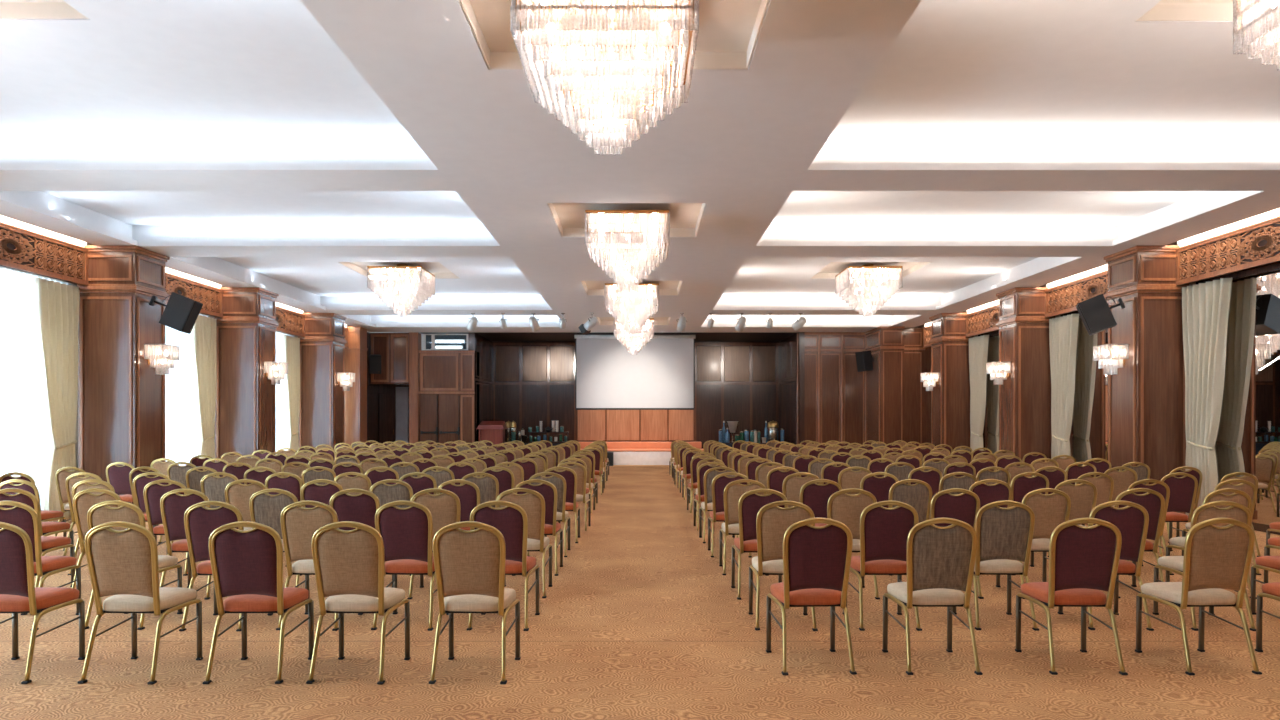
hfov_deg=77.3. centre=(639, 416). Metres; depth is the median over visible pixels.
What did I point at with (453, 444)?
banquet chair
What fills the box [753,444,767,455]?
banquet chair
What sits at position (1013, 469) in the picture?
banquet chair
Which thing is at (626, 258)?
chandelier
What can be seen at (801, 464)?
banquet chair
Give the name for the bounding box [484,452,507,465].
banquet chair
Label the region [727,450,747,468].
banquet chair
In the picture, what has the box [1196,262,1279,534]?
wall mirror
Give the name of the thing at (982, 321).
trim
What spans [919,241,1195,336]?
wall
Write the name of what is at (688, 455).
banquet chair
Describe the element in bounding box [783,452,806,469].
banquet chair
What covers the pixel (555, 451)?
banquet chair
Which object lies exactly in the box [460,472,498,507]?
banquet chair
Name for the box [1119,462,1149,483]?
banquet chair
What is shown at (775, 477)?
banquet chair
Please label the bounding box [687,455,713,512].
banquet chair
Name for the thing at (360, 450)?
banquet chair
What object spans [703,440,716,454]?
banquet chair
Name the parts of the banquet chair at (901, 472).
frame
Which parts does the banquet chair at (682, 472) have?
frame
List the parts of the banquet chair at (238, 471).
frame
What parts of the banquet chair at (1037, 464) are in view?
backrest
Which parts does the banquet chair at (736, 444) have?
backrest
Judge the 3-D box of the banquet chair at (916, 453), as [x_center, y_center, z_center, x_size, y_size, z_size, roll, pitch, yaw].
[5.051,1.076,15.118,0.454,0.938,0.504,0,0,-1]
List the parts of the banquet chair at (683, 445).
frame, backrest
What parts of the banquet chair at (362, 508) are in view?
backrest, frame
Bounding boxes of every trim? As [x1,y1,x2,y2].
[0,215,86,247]
[0,222,88,285]
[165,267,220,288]
[165,272,222,317]
[276,302,303,313]
[276,306,304,336]
[344,327,348,347]
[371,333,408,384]
[923,326,930,347]
[965,304,998,336]
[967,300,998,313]
[1045,270,1107,317]
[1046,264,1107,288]
[1175,216,1279,285]
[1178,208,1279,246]
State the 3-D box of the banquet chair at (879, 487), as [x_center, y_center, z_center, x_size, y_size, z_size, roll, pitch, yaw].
[2.661,1.079,9.063,0.460,0.942,0.515,0,0,2]
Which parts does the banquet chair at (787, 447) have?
backrest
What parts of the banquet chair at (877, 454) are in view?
backrest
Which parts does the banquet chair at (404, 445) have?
backrest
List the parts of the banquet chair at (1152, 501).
leg, frame, backrest, seat, leg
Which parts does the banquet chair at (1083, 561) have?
leg, leg, seat, seat, leg, frame, backrest, leg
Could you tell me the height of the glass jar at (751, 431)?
0.400 m
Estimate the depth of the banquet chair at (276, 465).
11.84 m
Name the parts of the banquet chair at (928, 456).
backrest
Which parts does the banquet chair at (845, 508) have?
backrest, frame, seat, leg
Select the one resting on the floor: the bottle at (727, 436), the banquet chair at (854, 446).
the banquet chair at (854, 446)
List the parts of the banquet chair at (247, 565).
leg, leg, backrest, frame, seat, seat, leg, leg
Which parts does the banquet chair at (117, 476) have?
backrest, frame, seat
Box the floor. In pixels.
[0,465,1279,719]
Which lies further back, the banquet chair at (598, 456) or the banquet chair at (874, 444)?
the banquet chair at (874, 444)
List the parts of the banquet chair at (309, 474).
backrest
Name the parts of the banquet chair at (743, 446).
backrest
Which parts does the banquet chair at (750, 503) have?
leg, leg, seat, frame, backrest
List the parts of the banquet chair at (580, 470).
backrest, frame, seat, leg, leg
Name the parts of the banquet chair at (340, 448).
backrest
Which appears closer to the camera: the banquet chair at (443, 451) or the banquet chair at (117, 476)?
the banquet chair at (117, 476)
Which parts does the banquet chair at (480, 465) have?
frame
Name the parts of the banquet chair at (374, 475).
backrest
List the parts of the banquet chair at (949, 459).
backrest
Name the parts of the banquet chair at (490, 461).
backrest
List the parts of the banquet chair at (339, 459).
backrest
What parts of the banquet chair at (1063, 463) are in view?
backrest, frame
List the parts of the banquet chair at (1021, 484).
backrest, frame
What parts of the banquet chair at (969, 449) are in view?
backrest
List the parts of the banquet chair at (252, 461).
backrest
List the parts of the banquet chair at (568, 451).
backrest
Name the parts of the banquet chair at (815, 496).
seat, backrest, frame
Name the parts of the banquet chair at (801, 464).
backrest, frame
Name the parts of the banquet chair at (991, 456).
backrest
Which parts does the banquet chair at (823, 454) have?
backrest, frame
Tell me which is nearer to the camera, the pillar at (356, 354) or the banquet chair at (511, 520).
the banquet chair at (511, 520)
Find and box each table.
[524,442,564,447]
[722,442,782,447]
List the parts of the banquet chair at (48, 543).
backrest, frame, leg, seat, leg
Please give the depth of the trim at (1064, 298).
14.99 m
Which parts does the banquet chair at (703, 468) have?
leg, leg, seat, frame, backrest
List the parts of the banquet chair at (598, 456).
backrest, frame, leg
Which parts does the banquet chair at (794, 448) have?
backrest, frame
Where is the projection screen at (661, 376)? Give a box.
[574,335,695,409]
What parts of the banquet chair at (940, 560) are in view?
leg, leg, seat, seat, backrest, frame, leg, leg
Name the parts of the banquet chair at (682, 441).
frame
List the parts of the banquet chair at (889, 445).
backrest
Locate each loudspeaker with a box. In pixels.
[149,292,202,333]
[369,354,380,373]
[855,350,874,371]
[1076,294,1124,335]
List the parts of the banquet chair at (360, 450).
backrest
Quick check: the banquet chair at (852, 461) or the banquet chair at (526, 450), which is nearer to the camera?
the banquet chair at (852, 461)
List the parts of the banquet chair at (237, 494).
backrest, frame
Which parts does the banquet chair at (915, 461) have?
backrest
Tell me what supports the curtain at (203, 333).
hanging from the wall at (88, 244)
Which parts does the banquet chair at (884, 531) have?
leg, seat, seat, backrest, frame, leg, leg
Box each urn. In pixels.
[505,421,510,441]
[510,421,515,430]
[768,420,778,441]
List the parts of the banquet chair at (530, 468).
frame, backrest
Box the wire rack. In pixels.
[529,431,568,442]
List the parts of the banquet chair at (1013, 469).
frame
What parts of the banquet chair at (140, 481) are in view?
frame, backrest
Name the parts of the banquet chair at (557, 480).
backrest, frame, seat, leg, leg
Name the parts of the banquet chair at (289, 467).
backrest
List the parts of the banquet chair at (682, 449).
leg, backrest, frame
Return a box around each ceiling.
[0,0,1279,341]
[419,332,468,333]
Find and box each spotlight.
[467,313,477,330]
[499,313,506,328]
[529,313,539,331]
[559,313,566,328]
[578,313,597,334]
[676,313,686,331]
[707,313,714,328]
[735,313,745,331]
[766,313,773,328]
[792,313,805,330]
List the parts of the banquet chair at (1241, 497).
leg, leg, seat, frame, backrest, leg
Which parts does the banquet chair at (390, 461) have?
backrest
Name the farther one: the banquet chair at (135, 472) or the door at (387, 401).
the door at (387, 401)
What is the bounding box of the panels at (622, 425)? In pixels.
[577,410,693,440]
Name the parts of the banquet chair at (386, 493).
backrest, frame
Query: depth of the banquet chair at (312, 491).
7.84 m
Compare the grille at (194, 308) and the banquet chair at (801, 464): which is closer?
the grille at (194, 308)
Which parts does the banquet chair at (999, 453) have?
backrest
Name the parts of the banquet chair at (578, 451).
frame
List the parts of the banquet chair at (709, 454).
frame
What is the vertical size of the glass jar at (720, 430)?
0.440 m
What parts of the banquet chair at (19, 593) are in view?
backrest, leg, frame, seat, seat, leg, leg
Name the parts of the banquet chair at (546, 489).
backrest, frame, seat, leg, leg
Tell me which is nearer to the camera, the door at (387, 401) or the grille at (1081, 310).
the grille at (1081, 310)
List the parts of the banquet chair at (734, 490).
leg, leg, seat, backrest, frame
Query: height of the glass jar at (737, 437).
0.260 m
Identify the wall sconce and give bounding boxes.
[144,344,179,374]
[264,361,287,384]
[337,372,354,390]
[920,372,938,390]
[986,361,1010,384]
[1093,344,1128,374]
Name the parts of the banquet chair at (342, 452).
backrest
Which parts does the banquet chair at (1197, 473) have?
leg, frame, backrest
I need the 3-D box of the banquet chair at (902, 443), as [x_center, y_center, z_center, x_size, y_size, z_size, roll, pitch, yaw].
[6.785,1.076,21.140,0.454,0.938,0.504,0,0,-2]
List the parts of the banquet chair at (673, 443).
backrest, frame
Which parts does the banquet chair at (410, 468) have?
backrest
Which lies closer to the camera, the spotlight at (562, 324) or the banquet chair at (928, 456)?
the banquet chair at (928, 456)
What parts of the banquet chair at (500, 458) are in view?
backrest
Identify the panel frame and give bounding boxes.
[493,343,779,441]
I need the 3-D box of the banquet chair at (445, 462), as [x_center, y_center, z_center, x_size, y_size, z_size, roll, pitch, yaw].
[-3.194,1.076,13.060,0.454,0.938,0.504,0,0,-2]
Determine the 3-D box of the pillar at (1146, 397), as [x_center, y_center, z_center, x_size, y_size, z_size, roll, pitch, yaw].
[7.890,-0.518,12.490,0.820,4.137,0.880,0,0,0]
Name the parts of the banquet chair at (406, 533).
leg, leg, backrest, frame, seat, seat, leg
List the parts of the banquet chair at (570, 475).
backrest, frame, seat, leg, leg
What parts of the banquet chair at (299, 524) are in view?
leg, seat, seat, leg, frame, backrest, leg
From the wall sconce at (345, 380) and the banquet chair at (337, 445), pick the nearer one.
the banquet chair at (337, 445)
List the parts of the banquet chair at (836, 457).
backrest, frame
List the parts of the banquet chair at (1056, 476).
frame, backrest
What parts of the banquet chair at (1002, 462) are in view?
backrest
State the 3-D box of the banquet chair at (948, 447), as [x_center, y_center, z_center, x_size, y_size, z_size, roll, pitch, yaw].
[6.781,1.076,18.118,0.454,0.938,0.504,0,0,0]
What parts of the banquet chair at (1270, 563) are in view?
leg, leg, seat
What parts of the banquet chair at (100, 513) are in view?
leg, backrest, frame, leg, seat, leg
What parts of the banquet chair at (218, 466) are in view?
frame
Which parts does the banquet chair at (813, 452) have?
backrest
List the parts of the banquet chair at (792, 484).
frame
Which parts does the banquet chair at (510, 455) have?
frame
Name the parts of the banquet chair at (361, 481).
backrest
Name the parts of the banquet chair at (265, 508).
backrest, frame, leg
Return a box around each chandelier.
[367,264,434,316]
[510,0,698,154]
[585,210,669,290]
[604,283,658,333]
[614,318,653,354]
[835,264,902,316]
[1233,0,1279,69]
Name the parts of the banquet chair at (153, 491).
seat, backrest, frame, leg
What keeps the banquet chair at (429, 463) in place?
on the floor
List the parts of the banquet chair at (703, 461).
backrest, frame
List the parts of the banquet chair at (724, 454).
frame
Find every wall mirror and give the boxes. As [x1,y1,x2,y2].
[978,330,998,453]
[1060,303,1107,465]
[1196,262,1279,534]
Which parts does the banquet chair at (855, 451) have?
backrest, frame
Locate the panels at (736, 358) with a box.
[496,346,774,380]
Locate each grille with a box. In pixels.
[182,302,202,332]
[855,352,864,370]
[1076,305,1091,334]
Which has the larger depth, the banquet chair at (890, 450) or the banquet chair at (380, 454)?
the banquet chair at (890, 450)
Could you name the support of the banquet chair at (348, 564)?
on the floor
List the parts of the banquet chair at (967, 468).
backrest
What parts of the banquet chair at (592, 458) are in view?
backrest, frame, leg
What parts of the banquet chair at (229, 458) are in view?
backrest, frame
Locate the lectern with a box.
[477,421,506,446]
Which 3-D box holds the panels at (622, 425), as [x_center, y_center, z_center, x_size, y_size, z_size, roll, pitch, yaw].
[-0.155,-0.140,27.570,3.996,1.900,0.060,0,0,0]
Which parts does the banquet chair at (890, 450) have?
backrest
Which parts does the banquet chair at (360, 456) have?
backrest, frame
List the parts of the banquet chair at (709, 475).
leg, leg, seat, frame, backrest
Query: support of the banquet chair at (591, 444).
on the floor
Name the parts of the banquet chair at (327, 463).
backrest, frame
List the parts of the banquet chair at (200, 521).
leg, seat, backrest, frame, leg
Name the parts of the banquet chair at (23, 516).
backrest, frame, seat, leg, leg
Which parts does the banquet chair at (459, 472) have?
frame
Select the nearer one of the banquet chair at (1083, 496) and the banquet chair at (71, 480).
the banquet chair at (1083, 496)
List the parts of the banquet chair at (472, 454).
frame, backrest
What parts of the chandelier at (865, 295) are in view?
ceiling plate, frame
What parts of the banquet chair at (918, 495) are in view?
backrest, frame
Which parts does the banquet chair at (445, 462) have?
backrest, frame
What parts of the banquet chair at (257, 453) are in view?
backrest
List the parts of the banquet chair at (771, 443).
backrest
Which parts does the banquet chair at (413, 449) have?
backrest, frame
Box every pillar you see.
[76,246,169,513]
[214,287,278,461]
[298,313,346,450]
[345,327,367,444]
[409,332,420,444]
[864,326,930,444]
[929,313,973,449]
[996,287,1054,460]
[1104,246,1189,513]
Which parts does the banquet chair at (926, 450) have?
frame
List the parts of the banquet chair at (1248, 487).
leg, seat, frame, backrest, leg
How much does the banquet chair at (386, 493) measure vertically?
0.942 m
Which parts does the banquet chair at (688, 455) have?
leg, backrest, frame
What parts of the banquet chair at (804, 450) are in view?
backrest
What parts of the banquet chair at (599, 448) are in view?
frame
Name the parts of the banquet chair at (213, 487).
frame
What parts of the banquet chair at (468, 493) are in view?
backrest, frame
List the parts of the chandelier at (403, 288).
frame, ceiling plate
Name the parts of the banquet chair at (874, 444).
backrest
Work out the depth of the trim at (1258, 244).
10.99 m
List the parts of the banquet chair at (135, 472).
backrest, frame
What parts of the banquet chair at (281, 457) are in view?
backrest, frame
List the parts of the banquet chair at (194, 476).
backrest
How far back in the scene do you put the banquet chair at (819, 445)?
18.85 m
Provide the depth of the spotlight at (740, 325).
19.86 m
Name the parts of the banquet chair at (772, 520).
leg, leg, seat, seat, frame, backrest, leg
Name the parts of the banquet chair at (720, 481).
leg, leg, seat, backrest, frame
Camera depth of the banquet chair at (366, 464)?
11.83 m
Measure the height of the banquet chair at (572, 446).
0.938 m
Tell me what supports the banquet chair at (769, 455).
on the floor
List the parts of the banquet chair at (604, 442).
frame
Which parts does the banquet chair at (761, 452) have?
backrest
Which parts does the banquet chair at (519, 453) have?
backrest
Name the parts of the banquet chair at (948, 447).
backrest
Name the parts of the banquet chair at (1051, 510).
leg, leg, seat, seat, leg, backrest, frame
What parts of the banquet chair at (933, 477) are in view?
frame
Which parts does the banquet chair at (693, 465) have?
leg, leg, seat, frame, backrest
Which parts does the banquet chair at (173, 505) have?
leg, seat, backrest, frame, leg, leg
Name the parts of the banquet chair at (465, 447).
backrest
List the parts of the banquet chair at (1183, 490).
leg, leg, seat, backrest, frame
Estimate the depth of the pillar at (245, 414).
16.00 m
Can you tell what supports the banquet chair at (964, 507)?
on the floor
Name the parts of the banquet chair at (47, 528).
backrest, frame, seat, leg, leg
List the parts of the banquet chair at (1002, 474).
backrest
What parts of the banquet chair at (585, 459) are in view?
backrest, frame, leg, leg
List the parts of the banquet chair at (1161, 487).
backrest, frame, leg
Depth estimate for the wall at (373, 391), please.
24.77 m
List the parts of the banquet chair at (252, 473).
backrest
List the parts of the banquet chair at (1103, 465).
frame, backrest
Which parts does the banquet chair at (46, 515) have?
backrest, frame, seat, leg, leg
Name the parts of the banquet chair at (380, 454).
backrest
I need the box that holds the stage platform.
[579,442,702,464]
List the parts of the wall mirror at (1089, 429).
frame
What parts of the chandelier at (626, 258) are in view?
frame, ceiling plate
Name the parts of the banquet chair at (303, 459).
backrest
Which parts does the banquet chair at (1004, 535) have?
leg, seat, seat, backrest, frame, leg, leg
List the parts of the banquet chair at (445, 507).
leg, leg, backrest, frame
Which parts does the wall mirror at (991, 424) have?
frame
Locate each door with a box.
[379,393,395,443]
[420,394,459,444]
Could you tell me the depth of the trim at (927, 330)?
22.58 m
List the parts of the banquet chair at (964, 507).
backrest, frame, leg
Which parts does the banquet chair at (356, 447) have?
backrest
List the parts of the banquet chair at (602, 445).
frame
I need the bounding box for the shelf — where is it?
[529,432,567,432]
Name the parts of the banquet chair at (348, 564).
leg, leg, backrest, frame, seat, seat, leg, leg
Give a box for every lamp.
[435,339,464,342]
[435,345,462,348]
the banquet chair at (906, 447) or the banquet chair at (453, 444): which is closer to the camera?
the banquet chair at (906, 447)
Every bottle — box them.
[722,421,725,441]
[725,428,729,442]
[764,421,767,441]
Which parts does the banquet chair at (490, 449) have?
backrest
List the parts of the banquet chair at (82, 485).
leg, backrest, frame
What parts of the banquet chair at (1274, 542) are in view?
leg, leg, seat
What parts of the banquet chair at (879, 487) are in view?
frame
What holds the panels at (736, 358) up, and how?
attached to the wall at (507, 397)
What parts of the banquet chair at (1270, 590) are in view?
leg, leg, seat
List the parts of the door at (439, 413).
lock rod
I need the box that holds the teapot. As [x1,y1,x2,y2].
[543,426,552,431]
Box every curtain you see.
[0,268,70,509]
[35,277,79,521]
[165,314,209,465]
[191,315,216,457]
[276,332,293,451]
[283,335,299,451]
[969,335,988,449]
[1049,314,1078,458]
[1182,277,1232,516]
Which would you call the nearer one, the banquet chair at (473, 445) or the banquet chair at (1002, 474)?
the banquet chair at (1002, 474)
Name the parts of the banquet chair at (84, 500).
leg, frame, backrest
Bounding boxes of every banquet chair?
[0,472,66,550]
[0,479,73,575]
[0,488,74,586]
[0,501,80,630]
[0,522,85,683]
[55,466,86,543]
[63,472,101,555]
[68,479,114,574]
[72,488,120,588]
[77,521,202,684]
[85,500,182,629]
[106,462,158,525]
[129,466,161,543]
[133,472,172,555]
[143,479,187,575]
[151,458,175,475]
[160,488,210,599]
[167,462,195,487]
[179,501,272,630]
[186,466,219,493]
[190,455,214,470]
[201,472,237,507]
[202,521,313,683]
[203,458,228,476]
[221,452,242,465]
[223,462,251,483]
[225,479,286,566]
[236,455,260,467]
[244,466,276,484]
[249,488,299,587]
[251,450,270,458]
[255,458,282,476]
[265,452,287,465]
[265,472,302,501]
[276,448,295,456]
[276,500,363,630]
[281,462,310,478]
[284,455,310,465]
[294,450,314,457]
[297,446,316,452]
[300,479,342,575]
[302,466,335,484]
[306,521,410,684]
[308,458,334,470]
[309,452,333,461]
[315,444,332,449]
[316,448,335,459]
[326,488,392,598]
[332,462,362,476]
[334,443,350,449]
[334,455,359,465]
[334,472,371,494]
[335,446,354,452]
[335,450,356,458]
[351,441,365,447]
[353,444,370,450]
[355,448,374,454]
[355,452,377,462]
[359,458,387,474]
[365,440,379,445]
[365,466,398,484]
[369,443,384,449]
[370,479,412,575]
[371,500,448,630]
[373,446,391,452]
[374,450,394,458]
[381,455,404,466]
[382,441,396,446]
[386,444,402,449]
[389,462,419,478]
[392,448,410,455]
[394,440,407,445]
[399,472,436,495]
[400,452,423,465]
[401,443,415,449]
[407,488,460,598]
[409,446,428,454]
[411,458,437,475]
[412,450,433,461]
[414,441,428,447]
[419,444,437,450]
[420,466,454,487]
[422,440,436,444]
[428,521,520,683]
[429,443,445,449]
[430,448,449,457]
[430,455,454,470]
[437,479,479,529]
[440,446,458,454]
[444,441,457,447]
[444,452,467,464]
[447,462,476,484]
[454,440,467,444]
[454,444,470,451]
[457,450,478,461]
[458,458,486,476]
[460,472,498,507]
[461,443,477,449]
[466,448,485,457]
[466,500,539,630]
[471,441,486,447]
[471,455,496,469]
[478,440,492,447]
[480,446,496,454]
[480,466,513,494]
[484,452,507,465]
[491,444,506,450]
[493,462,523,487]
[494,450,515,465]
[496,488,552,597]
[497,443,513,449]
[503,441,518,447]
[503,448,523,458]
[509,458,537,480]
[510,440,523,445]
[512,479,562,575]
[513,446,532,455]
[520,455,545,475]
[521,444,538,454]
[525,452,547,469]
[527,472,570,556]
[529,443,542,450]
[533,441,545,448]
[534,450,555,468]
[538,440,551,447]
[541,448,559,466]
[543,466,579,542]
[547,446,564,462]
[554,444,571,458]
[556,462,590,530]
[559,458,590,520]
[561,443,574,454]
[565,441,578,451]
[567,440,580,449]
[567,455,594,512]
[572,450,595,496]
[573,452,597,502]
[583,448,603,494]
[584,444,601,448]
[585,446,604,487]
[589,442,607,477]
[590,443,606,482]
[594,440,608,474]
[669,440,683,474]
[672,441,688,477]
[673,443,691,480]
[674,444,690,485]
[677,446,695,489]
[680,448,701,492]
[682,450,705,499]
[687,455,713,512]
[689,452,715,505]
[694,458,724,520]
[694,462,726,530]
[699,466,737,542]
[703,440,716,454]
[707,442,720,452]
[708,472,751,557]
[710,443,725,453]
[712,444,727,455]
[715,446,733,459]
[719,479,768,575]
[721,448,740,466]
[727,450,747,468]
[731,488,787,599]
[732,452,753,472]
[733,440,747,449]
[738,455,763,475]
[740,441,756,450]
[746,443,762,453]
[746,458,773,483]
[748,500,817,630]
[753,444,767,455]
[755,462,786,488]
[757,446,776,458]
[766,440,778,446]
[766,448,785,461]
[766,518,856,674]
[767,466,800,493]
[773,450,794,464]
[774,441,789,450]
[779,443,794,450]
[782,472,820,507]
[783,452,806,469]
[790,444,807,454]
[793,455,817,476]
[798,446,817,454]
[799,440,814,446]
[800,479,841,526]
[805,441,820,448]
[807,448,827,457]
[808,458,836,478]
[816,443,831,449]
[818,450,839,461]
[821,462,849,483]
[825,440,837,446]
[825,444,841,452]
[827,488,879,598]
[830,452,852,465]
[835,441,849,447]
[836,446,853,454]
[838,466,871,494]
[842,500,921,630]
[846,443,860,447]
[846,455,870,470]
[849,448,866,457]
[858,444,874,452]
[860,450,882,461]
[860,472,897,507]
[863,440,877,446]
[867,458,893,476]
[871,441,886,448]
[872,446,889,455]
[881,452,905,462]
[882,518,982,674]
[884,448,903,454]
[884,462,914,483]
[885,443,901,450]
[889,479,931,575]
[892,440,906,446]
[895,455,921,468]
[901,444,917,452]
[901,450,922,460]
[905,441,919,446]
[908,466,942,497]
[914,446,931,462]
[918,443,934,448]
[922,452,945,464]
[922,458,949,475]
[929,472,976,518]
[930,448,950,455]
[930,488,983,598]
[934,444,952,453]
[943,455,967,465]
[944,462,975,476]
[951,450,972,462]
[952,500,1038,630]
[953,446,972,452]
[969,458,996,475]
[969,479,1011,507]
[972,448,991,457]
[973,452,997,461]
[976,466,1010,484]
[994,450,1014,457]
[995,455,1021,469]
[996,488,1070,598]
[1004,462,1034,484]
[1010,472,1048,556]
[1015,518,1127,674]
[1022,452,1046,463]
[1030,458,1058,470]
[1030,479,1096,566]
[1033,466,1066,493]
[1052,455,1075,469]
[1058,500,1153,630]
[1065,462,1096,484]
[1075,472,1113,505]
[1082,466,1137,525]
[1083,458,1110,476]
[1114,488,1164,597]
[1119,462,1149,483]
[1127,479,1173,574]
[1135,518,1261,674]
[1152,500,1255,630]
[1159,472,1197,557]
[1165,488,1256,598]
[1166,466,1201,542]
[1182,479,1261,574]
[1220,472,1260,556]
[1251,556,1279,614]
[1255,582,1279,651]
[1264,537,1279,582]
[1266,522,1279,555]
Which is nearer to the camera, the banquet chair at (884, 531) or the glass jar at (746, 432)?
the banquet chair at (884, 531)
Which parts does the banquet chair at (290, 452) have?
backrest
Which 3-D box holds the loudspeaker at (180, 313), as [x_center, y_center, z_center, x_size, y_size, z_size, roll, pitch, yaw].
[-7.239,-1.620,12.445,0.705,0.617,0.360,0,0,-10]
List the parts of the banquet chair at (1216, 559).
leg, leg, seat, seat, leg, frame, backrest, leg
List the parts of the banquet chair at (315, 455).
backrest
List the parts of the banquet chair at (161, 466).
backrest, frame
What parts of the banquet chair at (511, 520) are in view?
leg, backrest, frame, seat, seat, leg, leg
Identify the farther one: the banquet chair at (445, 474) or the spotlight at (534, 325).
the spotlight at (534, 325)
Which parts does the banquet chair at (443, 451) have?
backrest, frame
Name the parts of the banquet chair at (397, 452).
backrest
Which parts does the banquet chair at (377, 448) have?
backrest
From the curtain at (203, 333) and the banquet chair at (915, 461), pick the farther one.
the curtain at (203, 333)
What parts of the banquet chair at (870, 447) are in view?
backrest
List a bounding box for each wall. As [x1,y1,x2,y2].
[0,243,370,467]
[367,332,408,442]
[418,350,478,444]
[426,335,465,348]
[468,333,493,441]
[493,342,779,448]
[779,332,804,444]
[796,332,865,446]
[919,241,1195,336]
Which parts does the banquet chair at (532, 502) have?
backrest, frame, seat, leg, leg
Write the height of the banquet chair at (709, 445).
0.938 m
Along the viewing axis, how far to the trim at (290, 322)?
19.11 m
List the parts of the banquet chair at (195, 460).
backrest, frame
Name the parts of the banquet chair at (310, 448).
backrest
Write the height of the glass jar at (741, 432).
0.360 m
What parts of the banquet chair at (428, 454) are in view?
frame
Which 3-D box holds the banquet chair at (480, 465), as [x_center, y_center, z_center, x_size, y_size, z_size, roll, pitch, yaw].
[-2.498,1.076,12.108,0.454,0.938,0.504,0,0,-1]
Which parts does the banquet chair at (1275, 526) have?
leg, seat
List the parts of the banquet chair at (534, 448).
frame, backrest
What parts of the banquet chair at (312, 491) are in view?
backrest, frame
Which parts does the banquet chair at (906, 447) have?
backrest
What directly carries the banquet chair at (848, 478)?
on the floor
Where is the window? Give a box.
[421,334,467,349]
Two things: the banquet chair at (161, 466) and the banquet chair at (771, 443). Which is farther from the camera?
the banquet chair at (771, 443)
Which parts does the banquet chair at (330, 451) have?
frame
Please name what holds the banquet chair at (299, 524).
on the floor
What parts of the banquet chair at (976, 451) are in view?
frame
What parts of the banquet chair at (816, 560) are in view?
leg, leg, seat, seat, backrest, frame, leg, leg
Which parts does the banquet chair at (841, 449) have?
backrest, frame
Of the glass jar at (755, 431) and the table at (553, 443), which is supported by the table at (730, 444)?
the glass jar at (755, 431)
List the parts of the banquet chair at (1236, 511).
leg, seat, leg, leg, frame, backrest, leg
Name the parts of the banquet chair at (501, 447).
backrest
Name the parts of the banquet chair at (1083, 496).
leg, frame, backrest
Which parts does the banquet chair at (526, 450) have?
backrest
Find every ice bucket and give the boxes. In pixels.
[521,435,526,442]
[726,421,738,432]
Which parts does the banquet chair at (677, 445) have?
frame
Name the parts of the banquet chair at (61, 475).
frame, backrest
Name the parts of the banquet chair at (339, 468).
backrest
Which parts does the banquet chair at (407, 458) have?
backrest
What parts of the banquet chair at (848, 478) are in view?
frame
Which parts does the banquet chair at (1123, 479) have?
backrest, frame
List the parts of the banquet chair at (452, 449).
frame, backrest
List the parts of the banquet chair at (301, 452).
backrest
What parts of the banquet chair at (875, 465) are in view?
frame, backrest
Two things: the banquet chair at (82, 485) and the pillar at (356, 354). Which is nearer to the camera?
the banquet chair at (82, 485)
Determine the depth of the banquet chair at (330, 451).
15.86 m
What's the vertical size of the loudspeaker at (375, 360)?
0.596 m
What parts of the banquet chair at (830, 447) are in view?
backrest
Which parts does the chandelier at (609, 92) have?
ceiling plate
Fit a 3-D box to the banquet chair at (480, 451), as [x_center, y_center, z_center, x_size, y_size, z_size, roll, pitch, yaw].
[-3.273,1.076,16.103,0.454,0.938,0.504,0,0,-2]
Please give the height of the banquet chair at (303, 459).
0.938 m
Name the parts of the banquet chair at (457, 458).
frame, backrest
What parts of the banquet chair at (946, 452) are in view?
backrest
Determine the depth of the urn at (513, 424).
25.30 m
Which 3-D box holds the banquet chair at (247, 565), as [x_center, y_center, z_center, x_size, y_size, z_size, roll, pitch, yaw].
[-2.314,1.079,4.894,0.460,0.942,0.515,0,0,-1]
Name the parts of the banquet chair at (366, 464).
frame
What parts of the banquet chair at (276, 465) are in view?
backrest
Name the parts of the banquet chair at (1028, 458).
backrest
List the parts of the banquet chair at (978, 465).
backrest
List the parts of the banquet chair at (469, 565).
leg, leg, backrest, frame, seat, seat, leg, leg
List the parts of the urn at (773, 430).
lid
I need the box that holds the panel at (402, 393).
[396,387,408,444]
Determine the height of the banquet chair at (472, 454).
0.938 m
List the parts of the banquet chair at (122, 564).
leg, backrest, frame, leg, seat, seat, leg, leg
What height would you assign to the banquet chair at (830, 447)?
0.938 m
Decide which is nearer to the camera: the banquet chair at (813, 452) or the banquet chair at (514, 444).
the banquet chair at (813, 452)
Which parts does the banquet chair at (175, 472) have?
frame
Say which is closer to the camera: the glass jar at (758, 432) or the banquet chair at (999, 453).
the banquet chair at (999, 453)
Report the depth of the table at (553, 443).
25.04 m
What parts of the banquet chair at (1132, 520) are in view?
leg, leg, backrest, frame, seat, seat, leg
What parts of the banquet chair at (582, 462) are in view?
frame, backrest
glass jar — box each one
[511,430,515,440]
[517,431,520,440]
[719,429,722,442]
[735,434,739,440]
[740,431,743,440]
[744,429,748,441]
[750,430,753,441]
[754,429,756,441]
[757,430,759,441]
[780,428,783,441]
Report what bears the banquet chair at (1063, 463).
on the floor
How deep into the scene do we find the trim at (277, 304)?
19.10 m
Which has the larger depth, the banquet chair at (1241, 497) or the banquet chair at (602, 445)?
the banquet chair at (602, 445)
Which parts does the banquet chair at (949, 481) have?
frame, backrest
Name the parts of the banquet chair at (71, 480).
leg, backrest, frame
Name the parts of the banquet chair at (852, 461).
frame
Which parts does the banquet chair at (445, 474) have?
backrest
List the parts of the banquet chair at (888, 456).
backrest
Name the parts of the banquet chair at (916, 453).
backrest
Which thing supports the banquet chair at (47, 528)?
on the floor
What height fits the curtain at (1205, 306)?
3.471 m
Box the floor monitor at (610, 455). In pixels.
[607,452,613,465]
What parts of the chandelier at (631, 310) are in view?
ceiling plate, frame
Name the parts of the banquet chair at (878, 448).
backrest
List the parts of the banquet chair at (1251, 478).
frame, backrest, leg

